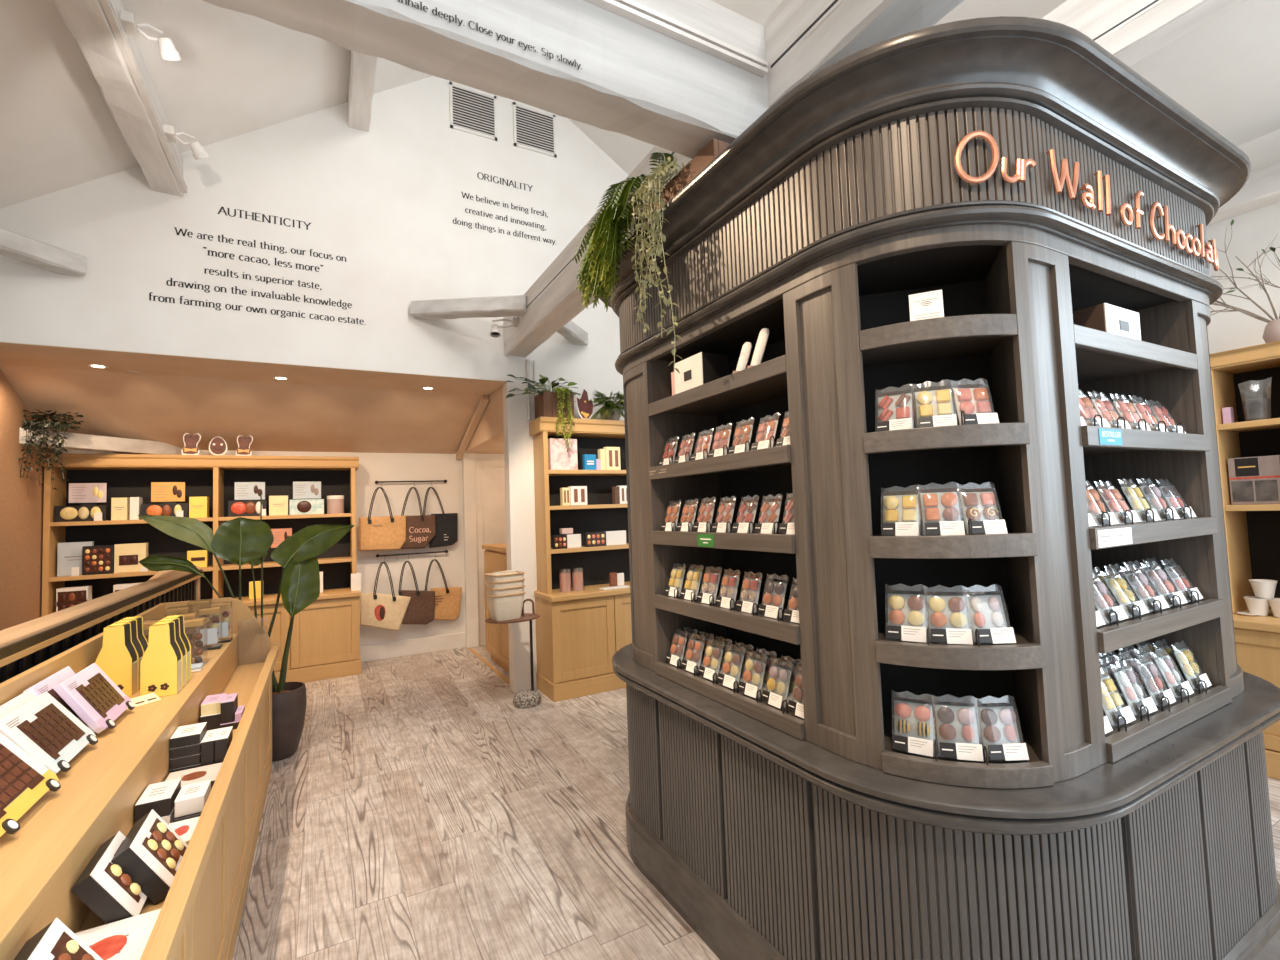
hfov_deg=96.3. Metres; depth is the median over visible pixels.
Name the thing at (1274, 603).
cup
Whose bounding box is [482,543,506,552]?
countertop
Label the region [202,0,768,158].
ceiling beam
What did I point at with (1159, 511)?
tray
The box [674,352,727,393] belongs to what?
gift box
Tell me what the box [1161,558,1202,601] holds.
pack
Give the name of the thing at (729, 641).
pack
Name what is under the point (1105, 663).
pack
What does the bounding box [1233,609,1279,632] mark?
countertop
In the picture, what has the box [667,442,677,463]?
tray
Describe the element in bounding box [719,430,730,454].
tray
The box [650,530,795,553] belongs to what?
shelf
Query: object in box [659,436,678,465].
pack
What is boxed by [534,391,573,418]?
crate
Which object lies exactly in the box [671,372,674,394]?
gift box
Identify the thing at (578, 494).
box
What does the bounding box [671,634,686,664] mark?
tray
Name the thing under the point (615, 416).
pot
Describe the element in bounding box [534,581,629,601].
countertop
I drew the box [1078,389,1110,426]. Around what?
pack
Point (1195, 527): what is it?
shelf
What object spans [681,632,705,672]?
pack
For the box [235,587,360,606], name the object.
countertop
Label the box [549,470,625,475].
shelf
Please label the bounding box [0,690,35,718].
box
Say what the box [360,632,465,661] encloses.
baseboard
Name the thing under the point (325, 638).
tall cabinet
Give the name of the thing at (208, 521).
shelf
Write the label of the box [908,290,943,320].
card
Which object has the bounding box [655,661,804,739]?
shelf
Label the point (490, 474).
door
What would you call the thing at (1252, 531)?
tall cabinet
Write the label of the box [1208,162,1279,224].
ceiling beam
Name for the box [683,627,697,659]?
pack
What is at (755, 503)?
tray
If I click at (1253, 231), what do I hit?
wall
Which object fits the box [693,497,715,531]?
pack
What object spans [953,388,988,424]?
tray
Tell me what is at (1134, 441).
shelf
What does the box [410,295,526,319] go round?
ceiling beam
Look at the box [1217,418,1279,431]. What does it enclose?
shelf
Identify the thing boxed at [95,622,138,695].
carton
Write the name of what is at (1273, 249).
bare branches
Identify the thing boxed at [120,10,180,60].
track spotlight
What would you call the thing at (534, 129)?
air vent
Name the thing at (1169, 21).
ceiling beam
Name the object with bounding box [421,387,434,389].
recessed light
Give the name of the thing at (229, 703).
box
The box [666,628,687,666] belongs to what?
pack
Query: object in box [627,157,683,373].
plant
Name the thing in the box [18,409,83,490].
trailing ivy
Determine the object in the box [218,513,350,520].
shelf
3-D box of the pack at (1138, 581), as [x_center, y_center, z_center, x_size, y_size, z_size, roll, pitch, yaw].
[1.532,0.328,1.737,0.101,0.139,0.076,-1,-3,-27]
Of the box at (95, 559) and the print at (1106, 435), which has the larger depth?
the box at (95, 559)
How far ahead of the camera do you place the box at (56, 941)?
0.97 m
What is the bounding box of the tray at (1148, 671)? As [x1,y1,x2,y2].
[1137,662,1162,704]
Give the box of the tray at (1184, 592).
[1164,566,1190,600]
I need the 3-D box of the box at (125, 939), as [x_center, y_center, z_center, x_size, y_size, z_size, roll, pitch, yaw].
[-1.031,0.918,1.101,0.155,0.031,0.186,0,-3,-29]
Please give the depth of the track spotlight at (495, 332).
4.56 m
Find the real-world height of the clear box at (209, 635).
0.215 m
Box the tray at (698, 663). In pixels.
[686,639,704,671]
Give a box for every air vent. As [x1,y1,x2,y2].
[449,82,496,140]
[513,102,556,157]
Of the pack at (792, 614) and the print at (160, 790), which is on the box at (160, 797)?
the print at (160, 790)
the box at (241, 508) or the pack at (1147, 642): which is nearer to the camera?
the pack at (1147, 642)
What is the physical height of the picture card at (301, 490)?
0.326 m
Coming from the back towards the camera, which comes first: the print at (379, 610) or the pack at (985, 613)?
the print at (379, 610)
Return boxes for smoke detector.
[125,370,142,374]
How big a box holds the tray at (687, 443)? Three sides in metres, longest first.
0.104 x 0.082 x 0.004 m
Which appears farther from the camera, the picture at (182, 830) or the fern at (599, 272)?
the fern at (599, 272)
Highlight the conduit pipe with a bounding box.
[525,360,535,419]
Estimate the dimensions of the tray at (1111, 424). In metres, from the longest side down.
0.113 x 0.090 x 0.004 m
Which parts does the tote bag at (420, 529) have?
handle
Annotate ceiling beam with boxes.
[0,228,86,276]
[19,428,182,454]
[53,0,183,196]
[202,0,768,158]
[348,51,377,131]
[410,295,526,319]
[503,0,964,356]
[1041,0,1247,66]
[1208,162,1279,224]
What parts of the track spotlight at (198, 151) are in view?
arm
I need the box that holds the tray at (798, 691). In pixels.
[794,673,802,703]
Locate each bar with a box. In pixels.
[191,663,203,669]
[191,666,203,672]
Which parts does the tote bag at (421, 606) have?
handle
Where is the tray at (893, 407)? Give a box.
[878,393,911,421]
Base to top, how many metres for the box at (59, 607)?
0.119 m
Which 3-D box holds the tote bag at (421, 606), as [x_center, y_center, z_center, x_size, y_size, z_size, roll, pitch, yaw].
[-2.439,1.234,6.267,0.380,0.714,0.046,0,-3,-29]
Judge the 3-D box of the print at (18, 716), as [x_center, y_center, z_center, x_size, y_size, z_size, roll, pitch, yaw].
[-1.621,0.628,1.485,0.001,0.014,0.068,-41,15,-25]
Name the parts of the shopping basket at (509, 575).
handle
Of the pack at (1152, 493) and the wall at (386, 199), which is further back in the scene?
the wall at (386, 199)
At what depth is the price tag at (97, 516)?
4.89 m
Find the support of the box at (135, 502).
on the tall cabinet at (325, 638)
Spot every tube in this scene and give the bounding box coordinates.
[327,495,343,513]
[559,568,570,591]
[572,567,583,590]
[732,342,751,373]
[747,328,769,367]
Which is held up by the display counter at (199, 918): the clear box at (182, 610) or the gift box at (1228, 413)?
the clear box at (182, 610)
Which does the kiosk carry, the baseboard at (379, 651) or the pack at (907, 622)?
the pack at (907, 622)
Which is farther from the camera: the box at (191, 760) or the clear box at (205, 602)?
the clear box at (205, 602)
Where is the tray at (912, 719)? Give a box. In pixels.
[894,700,932,740]
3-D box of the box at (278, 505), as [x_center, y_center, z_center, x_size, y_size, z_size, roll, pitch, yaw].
[-3.534,0.251,5.607,0.157,0.191,0.121,0,-3,-29]
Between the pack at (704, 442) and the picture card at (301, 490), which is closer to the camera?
the pack at (704, 442)
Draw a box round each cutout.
[181,433,200,454]
[209,437,226,454]
[236,435,252,455]
[574,386,593,418]
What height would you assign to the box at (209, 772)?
0.031 m
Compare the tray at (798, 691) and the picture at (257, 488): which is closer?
the tray at (798, 691)
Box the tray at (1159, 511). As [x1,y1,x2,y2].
[1139,486,1170,519]
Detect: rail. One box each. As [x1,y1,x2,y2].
[375,480,446,486]
[376,550,447,560]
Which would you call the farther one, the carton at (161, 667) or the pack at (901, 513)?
the carton at (161, 667)
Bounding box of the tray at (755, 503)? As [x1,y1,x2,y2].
[736,502,757,532]
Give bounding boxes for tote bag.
[359,487,405,550]
[360,562,410,630]
[398,561,434,624]
[401,487,435,548]
[423,487,457,547]
[425,559,461,619]
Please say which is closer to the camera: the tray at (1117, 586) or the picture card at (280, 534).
the tray at (1117, 586)
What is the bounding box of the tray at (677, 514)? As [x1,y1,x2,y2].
[669,506,680,530]
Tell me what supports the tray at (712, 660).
on the pack at (714, 651)
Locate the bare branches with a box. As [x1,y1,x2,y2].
[1210,219,1279,322]
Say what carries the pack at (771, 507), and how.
on the kiosk
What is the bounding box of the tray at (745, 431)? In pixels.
[739,425,752,451]
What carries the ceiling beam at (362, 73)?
attached to the ceiling at (236, 73)
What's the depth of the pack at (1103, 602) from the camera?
1.60 m
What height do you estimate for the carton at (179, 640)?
0.275 m
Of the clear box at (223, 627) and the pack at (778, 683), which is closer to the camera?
the pack at (778, 683)
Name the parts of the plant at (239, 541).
stem, stem, stem, stem, stem, stem, stem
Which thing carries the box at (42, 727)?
on the display counter at (199, 918)
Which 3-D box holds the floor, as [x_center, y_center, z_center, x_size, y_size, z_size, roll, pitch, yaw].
[0.141,1.646,2.247,7.600,0.060,10.000,0,-3,-29]
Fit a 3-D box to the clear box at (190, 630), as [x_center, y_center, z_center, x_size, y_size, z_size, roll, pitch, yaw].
[-2.256,0.774,2.853,0.085,0.215,0.100,0,-3,-29]
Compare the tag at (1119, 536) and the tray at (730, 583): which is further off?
the tray at (730, 583)
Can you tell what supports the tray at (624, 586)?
on the countertop
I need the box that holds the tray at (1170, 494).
[1158,487,1187,518]
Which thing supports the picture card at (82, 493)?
on the tall cabinet at (325, 638)
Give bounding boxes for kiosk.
[598,16,1279,959]
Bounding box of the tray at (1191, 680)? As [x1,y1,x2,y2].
[1174,648,1198,688]
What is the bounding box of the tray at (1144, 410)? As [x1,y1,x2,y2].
[1133,403,1156,430]
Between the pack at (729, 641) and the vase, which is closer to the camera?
the pack at (729, 641)
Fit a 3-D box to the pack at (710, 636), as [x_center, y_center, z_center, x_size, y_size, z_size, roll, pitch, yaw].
[0.244,0.673,2.256,0.056,0.144,0.100,-1,-3,-28]
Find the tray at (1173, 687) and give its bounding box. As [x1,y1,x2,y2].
[1154,656,1180,696]
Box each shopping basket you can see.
[485,570,524,581]
[485,578,524,588]
[485,585,524,595]
[485,592,524,620]
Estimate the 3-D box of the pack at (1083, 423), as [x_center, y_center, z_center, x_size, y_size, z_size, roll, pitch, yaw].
[1.162,-0.198,1.563,0.099,0.140,0.062,0,-3,-31]
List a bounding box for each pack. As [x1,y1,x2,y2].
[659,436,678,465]
[661,500,680,530]
[664,563,685,597]
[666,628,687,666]
[674,433,694,462]
[676,499,698,531]
[680,564,703,601]
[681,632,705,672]
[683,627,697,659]
[690,429,713,460]
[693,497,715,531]
[696,566,721,604]
[699,631,713,666]
[699,638,724,680]
[708,423,731,457]
[711,496,735,532]
[715,569,739,609]
[716,635,731,673]
[717,643,744,689]
[728,418,753,453]
[732,495,758,532]
[735,571,762,614]
[735,641,752,684]
[738,651,766,698]
[751,413,779,450]
[754,494,782,533]
[756,648,775,692]
[758,574,787,619]
[762,657,792,709]
[776,412,789,445]
[779,493,794,533]
[781,655,800,701]
[783,577,798,623]
[788,664,803,718]
[876,393,913,431]
[882,495,920,535]
[886,593,927,643]
[893,698,934,756]
[913,389,956,427]
[918,492,964,535]
[925,595,972,644]
[933,702,983,760]
[952,378,998,424]
[958,489,1007,534]
[963,591,1015,644]
[975,703,1028,760]
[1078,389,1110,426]
[1081,417,1086,425]
[1085,480,1118,526]
[1087,391,1130,428]
[1088,513,1096,526]
[1092,566,1118,606]
[1092,572,1127,623]
[1094,481,1140,524]
[1095,611,1105,626]
[1099,651,1116,664]
[1099,657,1127,707]
[1100,568,1148,618]
[1100,667,1135,726]
[1104,563,1137,601]
[1104,716,1112,733]
[1110,394,1150,430]
[1110,659,1157,715]
[1114,650,1148,698]
[1118,479,1160,522]
[1118,645,1144,686]
[1121,564,1168,612]
[1124,560,1156,596]
[1129,396,1167,431]
[1134,644,1167,690]
[1134,653,1175,706]
[1136,640,1162,678]
[1137,478,1179,520]
[1141,560,1187,606]
[1143,557,1175,592]
[1145,400,1185,432]
[1151,648,1193,698]
[1153,638,1185,682]
[1156,479,1196,518]
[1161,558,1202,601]
[1171,640,1211,689]
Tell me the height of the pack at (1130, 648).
0.142 m
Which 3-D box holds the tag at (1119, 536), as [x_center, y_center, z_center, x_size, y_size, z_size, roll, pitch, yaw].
[1.249,0.150,1.505,0.185,0.044,0.002,0,-3,-29]
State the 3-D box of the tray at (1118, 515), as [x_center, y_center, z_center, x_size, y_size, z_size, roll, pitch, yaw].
[1.400,0.077,1.688,0.089,0.112,0.004,0,-27,-28]
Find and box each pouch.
[609,572,616,586]
[617,573,623,585]
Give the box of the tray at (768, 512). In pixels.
[760,502,780,533]
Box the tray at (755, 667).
[744,658,765,696]
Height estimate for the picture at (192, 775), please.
0.001 m
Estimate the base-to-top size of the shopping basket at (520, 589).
0.199 m
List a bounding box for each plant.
[138,490,353,691]
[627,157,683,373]
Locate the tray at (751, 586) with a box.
[741,578,760,612]
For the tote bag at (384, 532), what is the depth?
6.09 m
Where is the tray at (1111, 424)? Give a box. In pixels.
[1091,399,1115,427]
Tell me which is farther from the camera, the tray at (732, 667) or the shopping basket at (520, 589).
the shopping basket at (520, 589)
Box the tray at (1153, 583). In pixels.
[1144,569,1172,604]
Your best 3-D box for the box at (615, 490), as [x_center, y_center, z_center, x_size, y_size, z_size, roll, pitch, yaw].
[-0.217,0.139,5.192,0.047,0.157,0.060,0,-3,-29]
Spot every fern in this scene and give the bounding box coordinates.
[571,203,635,311]
[583,152,674,243]
[589,389,623,419]
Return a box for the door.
[475,460,505,645]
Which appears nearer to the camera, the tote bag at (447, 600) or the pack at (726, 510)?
the pack at (726, 510)
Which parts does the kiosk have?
post panel, post panel, waist molding, crown molding, frame, panel, post panel, post panel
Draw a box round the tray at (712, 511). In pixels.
[700,503,714,531]
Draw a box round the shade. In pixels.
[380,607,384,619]
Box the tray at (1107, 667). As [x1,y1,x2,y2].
[1100,666,1122,696]
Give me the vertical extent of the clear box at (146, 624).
0.215 m
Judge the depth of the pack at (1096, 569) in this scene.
1.73 m
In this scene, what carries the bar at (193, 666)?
on the bar at (194, 670)
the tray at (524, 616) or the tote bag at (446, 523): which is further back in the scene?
the tote bag at (446, 523)
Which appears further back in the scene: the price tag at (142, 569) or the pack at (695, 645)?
the price tag at (142, 569)
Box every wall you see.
[0,76,628,692]
[0,369,52,630]
[56,448,503,645]
[1206,129,1279,353]
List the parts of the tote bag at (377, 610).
handle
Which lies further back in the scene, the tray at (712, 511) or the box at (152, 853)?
the tray at (712, 511)
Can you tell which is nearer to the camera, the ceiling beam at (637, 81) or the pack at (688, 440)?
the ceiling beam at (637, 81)
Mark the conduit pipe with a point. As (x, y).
(528, 405)
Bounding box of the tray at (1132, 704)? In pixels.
[1113,668,1143,713]
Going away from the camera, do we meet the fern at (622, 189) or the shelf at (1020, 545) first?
the shelf at (1020, 545)
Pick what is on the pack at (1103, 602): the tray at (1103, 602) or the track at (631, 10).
the tray at (1103, 602)
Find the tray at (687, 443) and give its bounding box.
[683,439,693,460]
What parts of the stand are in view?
handle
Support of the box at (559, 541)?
on the tall cabinet at (579, 634)
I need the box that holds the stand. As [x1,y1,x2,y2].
[485,599,541,708]
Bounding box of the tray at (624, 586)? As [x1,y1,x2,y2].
[599,585,629,589]
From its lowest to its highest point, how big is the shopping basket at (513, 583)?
0.199 m
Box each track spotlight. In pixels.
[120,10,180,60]
[163,124,208,159]
[490,317,518,337]
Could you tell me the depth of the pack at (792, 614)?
1.74 m
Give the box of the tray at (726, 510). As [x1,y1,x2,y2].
[717,503,734,531]
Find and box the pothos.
[506,374,579,451]
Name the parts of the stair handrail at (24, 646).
rail, return rail, newel post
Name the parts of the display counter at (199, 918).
panel, panel, panel, panel, panel, panel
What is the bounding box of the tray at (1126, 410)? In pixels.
[1113,402,1135,428]
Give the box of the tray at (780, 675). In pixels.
[768,665,790,707]
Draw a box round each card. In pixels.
[69,483,106,505]
[126,692,160,709]
[151,482,184,503]
[235,482,264,499]
[271,528,291,547]
[293,482,320,498]
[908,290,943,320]
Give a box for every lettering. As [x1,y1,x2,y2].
[149,207,365,324]
[398,0,581,69]
[453,172,554,244]
[954,130,1218,270]
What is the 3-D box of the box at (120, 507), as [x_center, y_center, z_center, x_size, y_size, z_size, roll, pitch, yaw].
[-4.564,0.256,5.039,0.104,0.197,0.121,0,-3,-29]
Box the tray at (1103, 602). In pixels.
[1093,581,1112,621]
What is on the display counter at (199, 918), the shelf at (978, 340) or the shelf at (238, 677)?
the shelf at (238, 677)
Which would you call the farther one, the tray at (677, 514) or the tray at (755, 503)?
the tray at (677, 514)
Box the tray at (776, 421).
[762,420,777,447]
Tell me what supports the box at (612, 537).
on the tall cabinet at (579, 634)
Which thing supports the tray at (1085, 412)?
on the pack at (1086, 404)
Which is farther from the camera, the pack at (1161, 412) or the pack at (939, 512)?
the pack at (1161, 412)
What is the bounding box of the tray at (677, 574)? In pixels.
[670,568,684,596]
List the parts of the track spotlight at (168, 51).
arm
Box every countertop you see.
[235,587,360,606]
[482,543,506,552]
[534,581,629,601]
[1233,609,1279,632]
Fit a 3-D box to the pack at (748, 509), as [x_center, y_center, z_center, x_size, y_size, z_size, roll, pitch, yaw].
[0.357,0.119,1.952,0.057,0.134,0.094,-1,-3,-28]
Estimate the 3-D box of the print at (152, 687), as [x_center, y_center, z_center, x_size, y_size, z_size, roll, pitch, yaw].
[-1.852,0.798,2.204,0.066,0.027,0.002,-1,-3,-24]
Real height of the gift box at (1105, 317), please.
0.120 m
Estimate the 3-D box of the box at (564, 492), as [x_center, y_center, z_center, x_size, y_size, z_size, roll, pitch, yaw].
[-0.647,0.144,4.954,0.068,0.154,0.061,0,-3,-29]
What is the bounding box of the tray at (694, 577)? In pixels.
[685,570,702,599]
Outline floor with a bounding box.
[233,645,1279,959]
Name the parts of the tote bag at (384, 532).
handle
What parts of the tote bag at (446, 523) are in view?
handle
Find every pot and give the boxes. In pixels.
[272,682,306,761]
[600,409,621,419]
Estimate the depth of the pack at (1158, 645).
1.90 m
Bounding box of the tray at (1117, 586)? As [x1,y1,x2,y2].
[1104,577,1132,615]
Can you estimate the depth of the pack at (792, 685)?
1.82 m
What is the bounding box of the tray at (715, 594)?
[702,572,720,603]
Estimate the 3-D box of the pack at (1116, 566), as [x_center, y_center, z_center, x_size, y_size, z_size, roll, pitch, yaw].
[1.508,0.331,1.774,0.100,0.139,0.072,0,-3,-30]
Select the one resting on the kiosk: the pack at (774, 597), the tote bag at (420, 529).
the pack at (774, 597)
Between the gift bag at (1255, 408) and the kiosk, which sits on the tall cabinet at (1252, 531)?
the gift bag at (1255, 408)
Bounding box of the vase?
[1262,319,1279,342]
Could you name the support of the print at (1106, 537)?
attached to the tag at (1119, 536)
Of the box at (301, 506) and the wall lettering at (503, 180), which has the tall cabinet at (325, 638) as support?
the box at (301, 506)
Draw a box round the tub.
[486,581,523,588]
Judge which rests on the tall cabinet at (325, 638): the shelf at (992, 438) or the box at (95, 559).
the box at (95, 559)
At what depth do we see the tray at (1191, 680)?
1.83 m
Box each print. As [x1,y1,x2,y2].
[6,716,18,727]
[148,683,168,691]
[149,786,167,795]
[374,605,384,620]
[915,298,938,318]
[1101,532,1130,542]
[1102,431,1120,440]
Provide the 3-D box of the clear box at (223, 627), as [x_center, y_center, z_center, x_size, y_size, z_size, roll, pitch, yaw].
[-2.341,0.796,3.203,0.095,0.215,0.079,0,-3,-29]
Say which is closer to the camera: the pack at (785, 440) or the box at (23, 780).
the box at (23, 780)
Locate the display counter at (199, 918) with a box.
[0,597,278,959]
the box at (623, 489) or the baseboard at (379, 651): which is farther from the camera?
the baseboard at (379, 651)
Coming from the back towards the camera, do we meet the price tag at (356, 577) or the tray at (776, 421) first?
the price tag at (356, 577)
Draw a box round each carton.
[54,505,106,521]
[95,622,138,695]
[111,619,144,687]
[119,616,147,650]
[140,621,182,696]
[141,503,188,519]
[158,618,186,685]
[161,615,190,680]
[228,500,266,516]
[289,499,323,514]
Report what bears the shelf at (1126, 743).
attached to the kiosk
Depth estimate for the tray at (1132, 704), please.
1.65 m
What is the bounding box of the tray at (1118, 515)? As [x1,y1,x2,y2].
[1098,489,1131,523]
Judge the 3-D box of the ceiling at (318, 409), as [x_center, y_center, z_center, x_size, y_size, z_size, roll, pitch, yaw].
[-2.519,-0.611,5.378,5.200,0.535,2.050,0,-3,-29]
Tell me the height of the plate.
0.011 m
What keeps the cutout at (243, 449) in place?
on the tall cabinet at (325, 638)
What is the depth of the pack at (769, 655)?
1.93 m
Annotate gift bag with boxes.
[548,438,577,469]
[1242,382,1270,420]
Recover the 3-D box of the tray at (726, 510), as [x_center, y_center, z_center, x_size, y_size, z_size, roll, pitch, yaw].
[0.306,0.135,2.057,0.004,0.107,0.085,18,-12,-25]
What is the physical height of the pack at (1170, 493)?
0.139 m
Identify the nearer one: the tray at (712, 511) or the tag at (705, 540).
the tag at (705, 540)
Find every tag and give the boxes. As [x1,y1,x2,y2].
[71,567,78,575]
[94,513,102,520]
[140,567,147,571]
[176,511,182,516]
[317,508,322,513]
[351,573,360,590]
[697,534,713,546]
[1097,527,1132,547]
[1098,428,1121,444]
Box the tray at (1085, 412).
[1080,407,1092,425]
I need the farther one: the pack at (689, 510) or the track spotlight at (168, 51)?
the track spotlight at (168, 51)
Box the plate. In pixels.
[1236,612,1258,615]
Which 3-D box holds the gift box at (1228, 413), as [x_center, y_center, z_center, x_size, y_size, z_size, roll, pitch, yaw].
[3.374,-0.367,3.286,0.050,0.096,0.034,0,-3,-29]
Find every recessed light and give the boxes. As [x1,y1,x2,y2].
[87,364,108,368]
[273,376,288,379]
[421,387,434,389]
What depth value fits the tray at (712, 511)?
2.13 m
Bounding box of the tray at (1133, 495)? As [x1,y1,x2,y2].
[1121,487,1151,521]
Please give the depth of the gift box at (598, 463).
5.09 m
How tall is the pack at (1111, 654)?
0.142 m
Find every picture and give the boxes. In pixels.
[90,935,126,959]
[92,486,102,498]
[172,485,181,497]
[175,825,188,835]
[181,771,206,780]
[254,485,260,495]
[311,484,318,494]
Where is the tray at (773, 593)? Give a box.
[764,581,785,617]
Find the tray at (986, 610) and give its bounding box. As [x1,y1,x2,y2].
[965,595,1006,641]
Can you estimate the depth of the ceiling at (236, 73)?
3.32 m
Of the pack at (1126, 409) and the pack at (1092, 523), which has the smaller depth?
the pack at (1092, 523)
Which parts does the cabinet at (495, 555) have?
door, drawer, door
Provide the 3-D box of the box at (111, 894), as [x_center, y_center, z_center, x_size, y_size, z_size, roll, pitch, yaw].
[-1.145,0.877,1.258,0.105,0.133,0.187,0,-3,-29]
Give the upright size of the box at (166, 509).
0.138 m
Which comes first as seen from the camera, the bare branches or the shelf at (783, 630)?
the shelf at (783, 630)
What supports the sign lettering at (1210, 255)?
attached to the kiosk
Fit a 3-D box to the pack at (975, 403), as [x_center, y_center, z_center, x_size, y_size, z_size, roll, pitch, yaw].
[0.839,-0.192,1.434,0.094,0.136,0.048,-2,-3,-1]
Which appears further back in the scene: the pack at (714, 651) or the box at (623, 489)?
the box at (623, 489)
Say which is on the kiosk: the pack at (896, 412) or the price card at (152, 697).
the pack at (896, 412)
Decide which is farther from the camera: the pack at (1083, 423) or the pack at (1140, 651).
the pack at (1140, 651)
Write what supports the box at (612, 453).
on the tall cabinet at (579, 634)
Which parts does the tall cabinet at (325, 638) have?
cornice, panel, door, door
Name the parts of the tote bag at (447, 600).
handle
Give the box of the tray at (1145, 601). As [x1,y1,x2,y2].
[1124,572,1152,610]
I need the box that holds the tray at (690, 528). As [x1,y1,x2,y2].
[685,505,697,530]
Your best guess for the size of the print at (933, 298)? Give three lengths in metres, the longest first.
0.060 x 0.053 x 0.002 m
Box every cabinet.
[41,453,360,682]
[482,543,508,672]
[529,417,631,701]
[1210,341,1279,779]
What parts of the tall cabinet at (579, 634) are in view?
cornice, door, panel, door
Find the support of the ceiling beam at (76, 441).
attached to the ceiling at (318, 409)
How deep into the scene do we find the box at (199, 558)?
5.23 m
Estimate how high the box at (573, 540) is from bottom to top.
0.115 m
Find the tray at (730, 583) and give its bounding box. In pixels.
[721,575,738,607]
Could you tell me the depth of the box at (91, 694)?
1.85 m
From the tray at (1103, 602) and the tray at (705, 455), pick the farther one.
the tray at (705, 455)
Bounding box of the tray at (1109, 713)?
[1101,677,1121,724]
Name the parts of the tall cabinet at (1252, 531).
cornice, panel, door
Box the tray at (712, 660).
[704,645,723,679]
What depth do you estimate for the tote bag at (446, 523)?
6.47 m
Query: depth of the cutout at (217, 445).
5.29 m
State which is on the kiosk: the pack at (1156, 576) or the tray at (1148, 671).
the pack at (1156, 576)
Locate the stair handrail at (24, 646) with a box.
[0,565,203,682]
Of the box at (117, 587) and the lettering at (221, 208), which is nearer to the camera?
the lettering at (221, 208)
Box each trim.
[456,396,488,459]
[462,453,478,647]
[468,648,509,684]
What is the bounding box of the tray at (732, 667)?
[723,650,743,687]
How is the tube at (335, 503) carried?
on the tall cabinet at (325, 638)
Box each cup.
[1243,596,1271,615]
[1249,579,1277,598]
[1268,598,1279,617]
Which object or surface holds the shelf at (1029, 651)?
attached to the kiosk
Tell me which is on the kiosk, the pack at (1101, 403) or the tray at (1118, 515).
the pack at (1101, 403)
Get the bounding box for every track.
[99,0,186,192]
[508,151,676,328]
[585,0,767,76]
[770,0,842,72]
[1091,0,1163,41]
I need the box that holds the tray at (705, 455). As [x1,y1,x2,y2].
[698,435,712,457]
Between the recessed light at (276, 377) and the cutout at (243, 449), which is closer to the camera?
the recessed light at (276, 377)
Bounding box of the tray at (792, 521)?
[783,500,793,533]
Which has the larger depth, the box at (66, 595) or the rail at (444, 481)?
the rail at (444, 481)
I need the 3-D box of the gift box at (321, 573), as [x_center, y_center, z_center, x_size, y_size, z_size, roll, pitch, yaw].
[-3.170,1.012,5.668,0.061,0.202,0.050,0,-3,-29]
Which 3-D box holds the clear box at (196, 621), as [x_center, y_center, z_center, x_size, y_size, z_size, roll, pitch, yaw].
[-2.091,0.760,2.688,0.085,0.215,0.090,0,-3,-29]
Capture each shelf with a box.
[49,565,212,581]
[50,517,212,525]
[77,647,271,959]
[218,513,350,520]
[218,557,351,570]
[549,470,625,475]
[550,504,626,509]
[551,543,628,553]
[648,354,787,415]
[648,445,790,479]
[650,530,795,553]
[653,589,799,644]
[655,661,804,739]
[859,314,1017,366]
[863,423,1029,453]
[869,533,1037,558]
[875,622,1045,669]
[882,716,1054,788]
[1073,324,1197,384]
[1081,425,1209,454]
[1089,517,1216,549]
[1097,595,1224,653]
[1105,685,1231,762]
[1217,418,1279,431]
[1225,504,1279,510]
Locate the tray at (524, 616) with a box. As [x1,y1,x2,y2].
[485,613,539,623]
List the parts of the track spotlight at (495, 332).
arm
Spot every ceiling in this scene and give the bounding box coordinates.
[0,0,1279,345]
[0,342,505,453]
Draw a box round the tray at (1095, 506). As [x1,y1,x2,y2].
[1087,489,1108,525]
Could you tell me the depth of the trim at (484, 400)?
5.95 m
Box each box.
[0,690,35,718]
[0,692,97,773]
[0,733,60,836]
[14,918,102,959]
[23,666,86,725]
[53,663,134,732]
[56,585,91,605]
[56,598,91,611]
[57,541,93,576]
[71,831,146,923]
[74,909,160,959]
[82,545,113,574]
[111,498,129,519]
[111,809,187,903]
[113,582,142,591]
[114,543,147,572]
[130,497,142,519]
[135,778,180,821]
[143,618,162,641]
[161,806,174,824]
[165,605,192,633]
[165,762,222,788]
[169,816,199,844]
[170,722,206,748]
[170,733,205,758]
[170,752,200,769]
[170,762,200,772]
[173,812,201,821]
[174,780,210,817]
[177,611,199,657]
[184,616,206,665]
[187,550,207,567]
[187,599,211,640]
[189,497,208,517]
[198,606,221,650]
[200,713,220,729]
[201,693,225,715]
[201,728,219,766]
[210,601,232,643]
[214,726,232,763]
[220,720,239,728]
[221,693,237,723]
[235,705,244,720]
[249,581,260,598]
[269,496,288,515]
[319,572,322,592]
[552,535,566,548]
[559,528,572,533]
[560,488,569,505]
[567,534,580,547]
[568,486,587,504]
[582,454,595,469]
[584,531,605,546]
[596,459,600,469]
[598,449,605,469]
[603,447,620,469]
[603,530,625,545]
[612,487,619,503]
[616,486,626,503]
[633,138,729,232]
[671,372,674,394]
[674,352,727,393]
[1072,303,1140,339]
[1222,407,1234,423]
[1227,455,1279,504]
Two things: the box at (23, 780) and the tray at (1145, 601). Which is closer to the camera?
the box at (23, 780)
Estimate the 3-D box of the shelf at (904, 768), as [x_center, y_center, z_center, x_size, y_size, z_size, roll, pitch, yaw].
[0.827,0.700,1.506,0.375,0.046,0.363,-3,-3,19]

